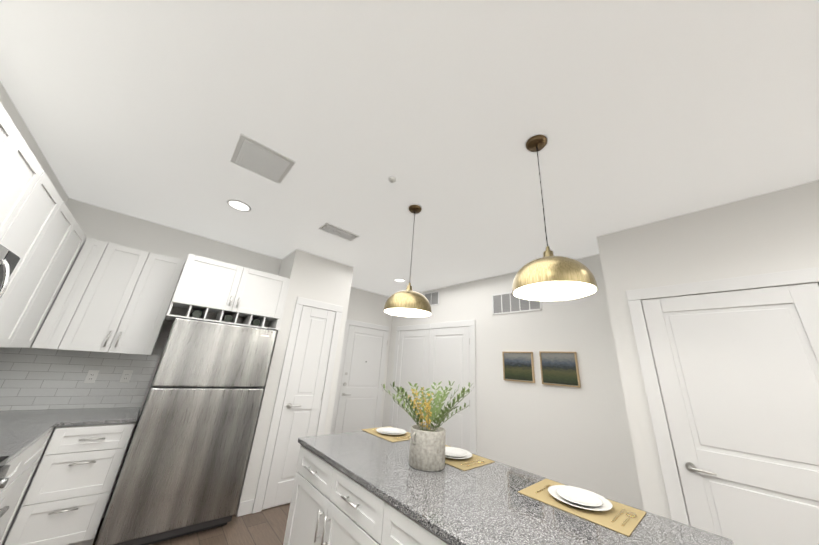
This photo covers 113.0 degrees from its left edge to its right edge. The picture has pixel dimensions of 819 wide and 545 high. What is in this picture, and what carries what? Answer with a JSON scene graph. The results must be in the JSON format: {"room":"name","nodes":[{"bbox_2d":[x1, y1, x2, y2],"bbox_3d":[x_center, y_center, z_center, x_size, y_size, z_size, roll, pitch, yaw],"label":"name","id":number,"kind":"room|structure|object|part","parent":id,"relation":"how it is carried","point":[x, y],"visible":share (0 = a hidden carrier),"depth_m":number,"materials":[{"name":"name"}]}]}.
{"room":"kitchen","nodes":[
{"label":"kitchen","id":0,"kind":"room"},
{"bbox_2d":[0,81,68,203],"bbox_3d":[-0.572,-0.322,-0.996,0.120,2.850,9.150,20,-25,-38],"label":"wall","id":1,"kind":"structure","parent":0,"point":[9,106],"depth_m":1.90,"materials":[{"name":"white paint"}]},
{"bbox_2d":[0,103,47,245],"bbox_3d":[-2.005,-0.468,1.135,0.294,0.515,0.756,20,-25,-38],"label":"upper cabinet","id":2,"kind":"object","parent":1,"relation":"attached to","point":[21,174],"depth_m":1.40,"materials":[{"name":"white wood"}]},
{"bbox_2d":[0,244,19,298],"bbox_3d":[-1.978,0.006,1.028,0.435,0.434,0.754,20,-25,-38],"label":"microwave","id":3,"kind":"object","parent":2,"relation":"attached to","point":[9,260],"visible":1,"depth_m":1.32,"materials":[{"name":"silver plastic"}]},
{"bbox_2d":[0,178,67,322],"bbox_3d":[-2.421,-0.119,1.484,0.294,1.000,0.558,20,-25,-38],"label":"upper cabinet","id":4,"kind":"object","parent":1,"relation":"attached to","point":[42,236],"depth_m":1.71,"materials":[{"name":"white wood"}]},
{"bbox_2d":[0,209,79,347],"bbox_3d":[-2.713,-0.031,1.798,0.294,1.000,0.554,20,-25,-38],"label":"upper cabinet","id":5,"kind":"object","parent":1,"relation":"attached to","point":[30,295],"depth_m":1.98,"materials":[{"name":"white wood"}]},
{"bbox_2d":[16,228,85,347],"bbox_3d":[-2.984,0.050,2.089,0.294,1.000,0.493,20,-25,-38],"label":"upper cabinet","id":6,"kind":"object","parent":1,"relation":"attached to","point":[27,340],"depth_m":2.26,"materials":[{"name":"white wood"}]},
{"bbox_2d":[8,198,281,517],"bbox_3d":[-2.779,0.881,2.923,2.070,2.850,0.100,20,-25,-38],"label":"wall","id":7,"kind":"structure","parent":0,"point":[104,224],"depth_m":3.04,"materials":[{"name":"white paint"}]},
{"bbox_2d":[0,347,158,410],"bbox_3d":[-3.110,0.986,2.510,1.067,0.504,0.008,20,-25,-38],"label":"tile backsplash","id":8,"kind":"structure","parent":7,"relation":"attached to","point":[36,379],"depth_m":2.48,"materials":[{"name":"white tile"}]},
{"bbox_2d":[84,370,98,382],"bbox_3d":[-3.024,0.991,2.576,0.070,0.115,0.009,20,-25,-38],"label":"outlet","id":9,"kind":"object","parent":8,"relation":"attached to","point":[91,376],"visible":1,"depth_m":2.57,"materials":[{"name":"white plastic"}]},
{"bbox_2d":[119,370,132,382],"bbox_3d":[-2.849,1.045,2.723,0.070,0.115,0.009,20,-25,-38],"label":"outlet","id":10,"kind":"object","parent":8,"relation":"attached to","point":[126,376],"visible":1,"depth_m":2.72,"materials":[{"name":"white plastic"}]},
{"bbox_2d":[31,237,185,354],"bbox_3d":[-2.862,0.269,2.691,0.736,1.000,0.364,20,-25,-38],"label":"upper cabinet","id":11,"kind":"object","parent":7,"relation":"attached to","point":[113,298],"visible":1,"depth_m":2.56,"materials":[{"name":"white wood"}]},
{"bbox_2d":[165,253,290,330],"bbox_3d":[-2.082,0.301,3.177,1.026,0.635,0.694,20,-25,-38],"label":"upper cabinet","id":12,"kind":"object","parent":7,"relation":"attached to","point":[211,290],"visible":1,"depth_m":2.93,"materials":[{"name":"white painted wood"},{"name":"brushed nickel"}]},
{"bbox_2d":[92,503,289,544],"bbox_3d":[0.876,1.717,0.059,5.000,0.100,9.750,20,-25,-38],"label":"floor","id":13,"kind":"structure","parent":0,"point":[266,527],"depth_m":2.40,"materials":[{"name":"brown wood"}]},
{"bbox_2d":[0,456,9,517],"bbox_3d":[-1.943,1.153,0.739,0.730,1.020,0.754,20,-25,-38],"label":"range","id":14,"kind":"object","parent":13,"relation":"on","point":[4,468],"visible":1,"depth_m":1.26,"materials":[{"name":"grey metal"}]},
{"bbox_2d":[0,409,75,544],"bbox_3d":[-2.788,1.430,1.549,0.659,0.913,1.634,20,-25,-38],"label":"base cabinet","id":15,"kind":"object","parent":13,"relation":"on","point":[26,436],"depth_m":1.81,"materials":[{"name":"stone"}]},
{"bbox_2d":[8,407,140,544],"bbox_3d":[-2.710,1.675,2.238,0.435,0.913,0.650,20,-25,-38],"label":"base cabinet","id":16,"kind":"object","parent":13,"relation":"on","point":[63,470],"depth_m":2.04,"materials":[{"name":"wood"}]},
{"bbox_2d":[95,318,276,544],"bbox_3d":[-2.120,1.429,2.734,0.890,1.783,0.771,20,-25,-38],"label":"fridge","id":17,"kind":"object","parent":13,"relation":"on","point":[182,471],"visible":1,"depth_m":2.40,"materials":[{"name":"grey metal"}]},
{"bbox_2d":[283,443,454,544],"bbox_3d":[0.162,1.614,1.408,0.905,0.882,2.134,20,-25,-38],"label":"kitchen island","id":18,"kind":"object","parent":13,"relation":"on","point":[359,488],"depth_m":1.52,"materials":[{"name":"white wood"}]},
{"bbox_2d":[298,427,733,544],"bbox_3d":[0.228,1.195,1.590,0.958,0.032,2.196,20,-25,-38],"label":"island countertop","id":19,"kind":"structure","parent":18,"relation":"on","point":[481,505],"depth_m":1.25,"materials":[{"name":"grey stone"}]},
{"bbox_2d":[361,426,410,441],"bbox_3d":[-0.163,1.423,2.417,0.340,0.026,0.460,20,-25,-38],"label":"place setting","id":20,"kind":"object","parent":19,"relation":"on","point":[390,433],"visible":0.92,"depth_m":2.37,"materials":[{"name":"beige"}]},
{"bbox_2d":[383,381,473,470],"bbox_3d":[0.140,0.974,1.792,0.630,0.503,0.674,20,-25,-38],"label":"potted plant","id":21,"kind":"object","parent":19,"relation":"on","point":[427,447],"visible":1,"depth_m":1.70,"materials":[{"name":"stone"}]},
{"bbox_2d":[445,445,494,470],"bbox_3d":[0.304,1.282,1.915,0.340,0.026,0.460,20,-25,-38],"label":"place setting","id":22,"kind":"object","parent":19,"relation":"on","point":[461,459],"visible":0.75,"depth_m":1.83,"materials":[{"name":"beige"}]},
{"bbox_2d":[518,479,645,536],"bbox_3d":[0.838,1.122,1.341,0.340,0.026,0.460,20,-25,-38],"label":"place setting","id":23,"kind":"object","parent":19,"relation":"on","point":[598,509],"visible":1,"depth_m":1.29,"materials":[{"name":"kraft paper"},{"name":"white ceramic"}]},
{"bbox_2d":[235,249,353,516],"bbox_3d":[-1.626,1.256,3.759,0.870,2.850,1.090,20,-25,-38],"label":"wall","id":24,"kind":"structure","parent":0,"point":[317,278],"depth_m":3.48,"materials":[{"name":"white paint"}]},
{"bbox_2d":[237,499,253,516],"bbox_3d":[0.917,1.628,0.122,4.510,0.115,9.350,20,-25,-38],"label":"baseboard","id":25,"kind":"structure","parent":24,"relation":"attached to","point":[245,507],"depth_m":2.68,"materials":[{"name":"white wood"}]},
{"bbox_2d":[252,297,342,513],"bbox_3d":[-1.260,1.444,3.268,0.644,2.226,0.023,20,-25,-38],"label":"door frame","id":26,"kind":"structure","parent":24,"relation":"attached to","point":[270,444],"depth_m":3.26,"materials":[{"name":"white wood"}]},
{"bbox_2d":[262,306,335,508],"bbox_3d":[-1.243,1.479,3.236,0.460,2.116,0.076,20,-25,-38],"label":"pantry door","id":27,"kind":"structure","parent":24,"relation":"in","point":[300,412],"depth_m":3.24,"materials":[{"name":"white wood"}]},
{"bbox_2d":[347,286,391,426],"bbox_3d":[-1.014,1.696,4.894,1.670,2.850,0.100,20,-25,-38],"label":"wall","id":28,"kind":"structure","parent":0,"point":[365,306],"depth_m":5.29,"materials":[{"name":"white paint"}]},
{"bbox_2d":[330,319,388,433],"bbox_3d":[-0.868,2.023,4.851,0.992,2.226,0.023,20,-25,-38],"label":"door frame","id":29,"kind":"structure","parent":28,"relation":"attached to","point":[365,325],"depth_m":4.74,"materials":[{"name":"white wood"}]},
{"bbox_2d":[334,325,387,433],"bbox_3d":[-0.817,2.071,4.846,0.900,2.116,0.076,20,-25,-38],"label":"entry door","id":30,"kind":"structure","parent":28,"relation":"in","point":[360,397],"depth_m":4.89,"materials":[{"name":"white wood"}]},
{"bbox_2d":[0,0,818,296],"bbox_3d":[1.080,-1.062,1.027,5.000,0.100,9.750,20,-25,-38],"label":"ceiling","id":31,"kind":"structure","parent":0,"point":[634,112],"depth_m":1.55,"materials":[{"name":"white paint"}]},
{"bbox_2d":[227,199,250,211],"bbox_3d":[-1.652,-0.646,2.628,0.206,0.010,0.206,20,-25,-38],"label":"recessed light","id":32,"kind":"object","parent":31,"relation":"in","point":[238,205],"visible":1,"depth_m":2.62,"materials":[{"name":"white"}]},
{"bbox_2d":[230,133,295,183],"bbox_3d":[-1.086,-0.818,2.004,0.360,0.016,0.360,20,-25,-38],"label":"ceiling vent","id":33,"kind":"object","parent":31,"relation":"in","point":[252,155],"visible":1,"depth_m":1.98,"materials":[{"name":"white metal"}]},
{"bbox_2d":[319,223,358,240],"bbox_3d":[-0.782,-0.443,3.019,0.400,0.016,0.200,20,-25,-38],"label":"ceiling vent","id":34,"kind":"object","parent":31,"relation":"in","point":[337,231],"visible":1,"depth_m":3.00,"materials":[{"name":"white metal"}]},
{"bbox_2d":[388,176,395,182],"bbox_3d":[-0.133,-0.714,2.094,0.060,0.022,0.060,20,-25,-38],"label":"detector","id":35,"kind":"object","parent":31,"relation":"attached to","point":[391,179],"visible":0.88,"depth_m":2.08,"materials":[{"name":"white plastic"}]},
{"bbox_2d":[394,278,405,281],"bbox_3d":[-0.166,0.131,4.546,0.206,0.010,0.206,20,-25,-38],"label":"recessed light","id":36,"kind":"object","parent":31,"relation":"in","point":[399,280],"visible":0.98,"depth_m":4.54,"materials":[{"name":"white"}]},
{"bbox_2d":[384,205,431,316],"bbox_3d":[0.018,-0.131,2.308,0.380,0.960,0.380,20,-25,-38],"label":"pendant light","id":37,"kind":"object","parent":31,"relation":"hanging from","point":[408,302],"visible":1,"depth_m":2.08,"materials":[{"name":"gold metal"}]},
{"bbox_2d":[512,135,597,300],"bbox_3d":[0.751,-0.352,1.519,0.380,0.960,0.380,20,-25,-38],"label":"pendant light","id":38,"kind":"object","parent":31,"relation":"hanging from","point":[548,276],"visible":1,"depth_m":1.36,"materials":[{"name":"gold metal"}]},
{"bbox_2d":[382,254,643,509],"bbox_3d":[0.873,1.506,3.950,0.135,2.850,3.850,20,-25,-38],"label":"wall","id":39,"kind":"structure","parent":0,"point":[576,437],"depth_m":3.10,"materials":[{"name":"white paint"}]},
{"bbox_2d":[389,324,429,426],"bbox_3d":[-0.013,2.038,4.713,0.023,2.226,0.922,20,-25,-38],"label":"door frame","id":40,"kind":"structure","parent":39,"relation":"attached to","point":[413,327],"depth_m":5.05,"materials":[{"name":"white wood"}]},
{"bbox_2d":[392,329,429,432],"bbox_3d":[-0.008,2.062,4.650,0.078,2.116,0.830,20,-25,-38],"label":"closet door","id":41,"kind":"structure","parent":39,"relation":"attached to","point":[413,358],"depth_m":4.76,"materials":[{"name":"white wood"}]},
{"bbox_2d":[424,290,438,305],"bbox_3d":[0.393,0.479,4.913,0.011,0.260,0.380,20,-25,-38],"label":"wall air vent","id":42,"kind":"object","parent":39,"relation":"attached to","point":[432,298],"visible":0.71,"depth_m":4.87,"materials":[{"name":"white metal"}]},
{"bbox_2d":[427,327,469,451],"bbox_3d":[0.550,1.894,4.050,0.078,2.116,0.830,20,-25,-38],"label":"closet door","id":43,"kind":"structure","parent":39,"relation":"attached to","point":[449,355],"depth_m":4.11,"materials":[{"name":"white wood"}]},
{"bbox_2d":[430,320,476,454],"bbox_3d":[0.603,1.852,4.050,0.023,2.226,0.922,20,-25,-38],"label":"door frame","id":44,"kind":"structure","parent":39,"relation":"attached to","point":[473,428],"depth_m":3.87,"materials":[{"name":"white wood"}]},
{"bbox_2d":[492,292,541,314],"bbox_3d":[1.437,0.400,3.689,0.011,0.300,0.700,20,-25,-38],"label":"wall air vent","id":45,"kind":"object","parent":39,"relation":"attached to","point":[506,303],"visible":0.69,"depth_m":3.73,"materials":[{"name":"white metal"}]},
{"bbox_3d":[1.366,1.183,3.414,0.034,0.355,0.395,20,-25,-38],"label":"framed artwork","id":46,"kind":"part","parent":39,"relation":"part of"},
{"bbox_3d":[1.689,1.085,3.066,0.034,0.365,0.395,20,-25,-38],"label":"framed artwork","id":47,"kind":"part","parent":39,"relation":"part of"},
{"bbox_2d":[596,180,818,525],"bbox_3d":[3.861,0.497,0.423,0.580,2.850,5.600,20,-25,-38],"label":"wall","id":48,"kind":"structure","parent":0,"point":[773,231],"depth_m":2.09,"materials":[{"name":"white paint"}]},
{"bbox_2d":[626,267,818,525],"bbox_3d":[2.196,1.123,1.666,0.023,2.256,1.044,20,-25,-38],"label":"door frame","id":49,"kind":"structure","parent":48,"relation":"attached to","point":[675,496],"depth_m":2.01,"materials":[{"name":"white wood"}]},
{"bbox_2d":[642,283,818,544],"bbox_3d":[2.174,1.155,1.633,0.076,2.146,0.860,20,-25,-38],"label":"door","id":50,"kind":"structure","parent":48,"relation":"in","point":[738,373],"depth_m":1.76,"materials":[{"name":"white wood"}]}
]}

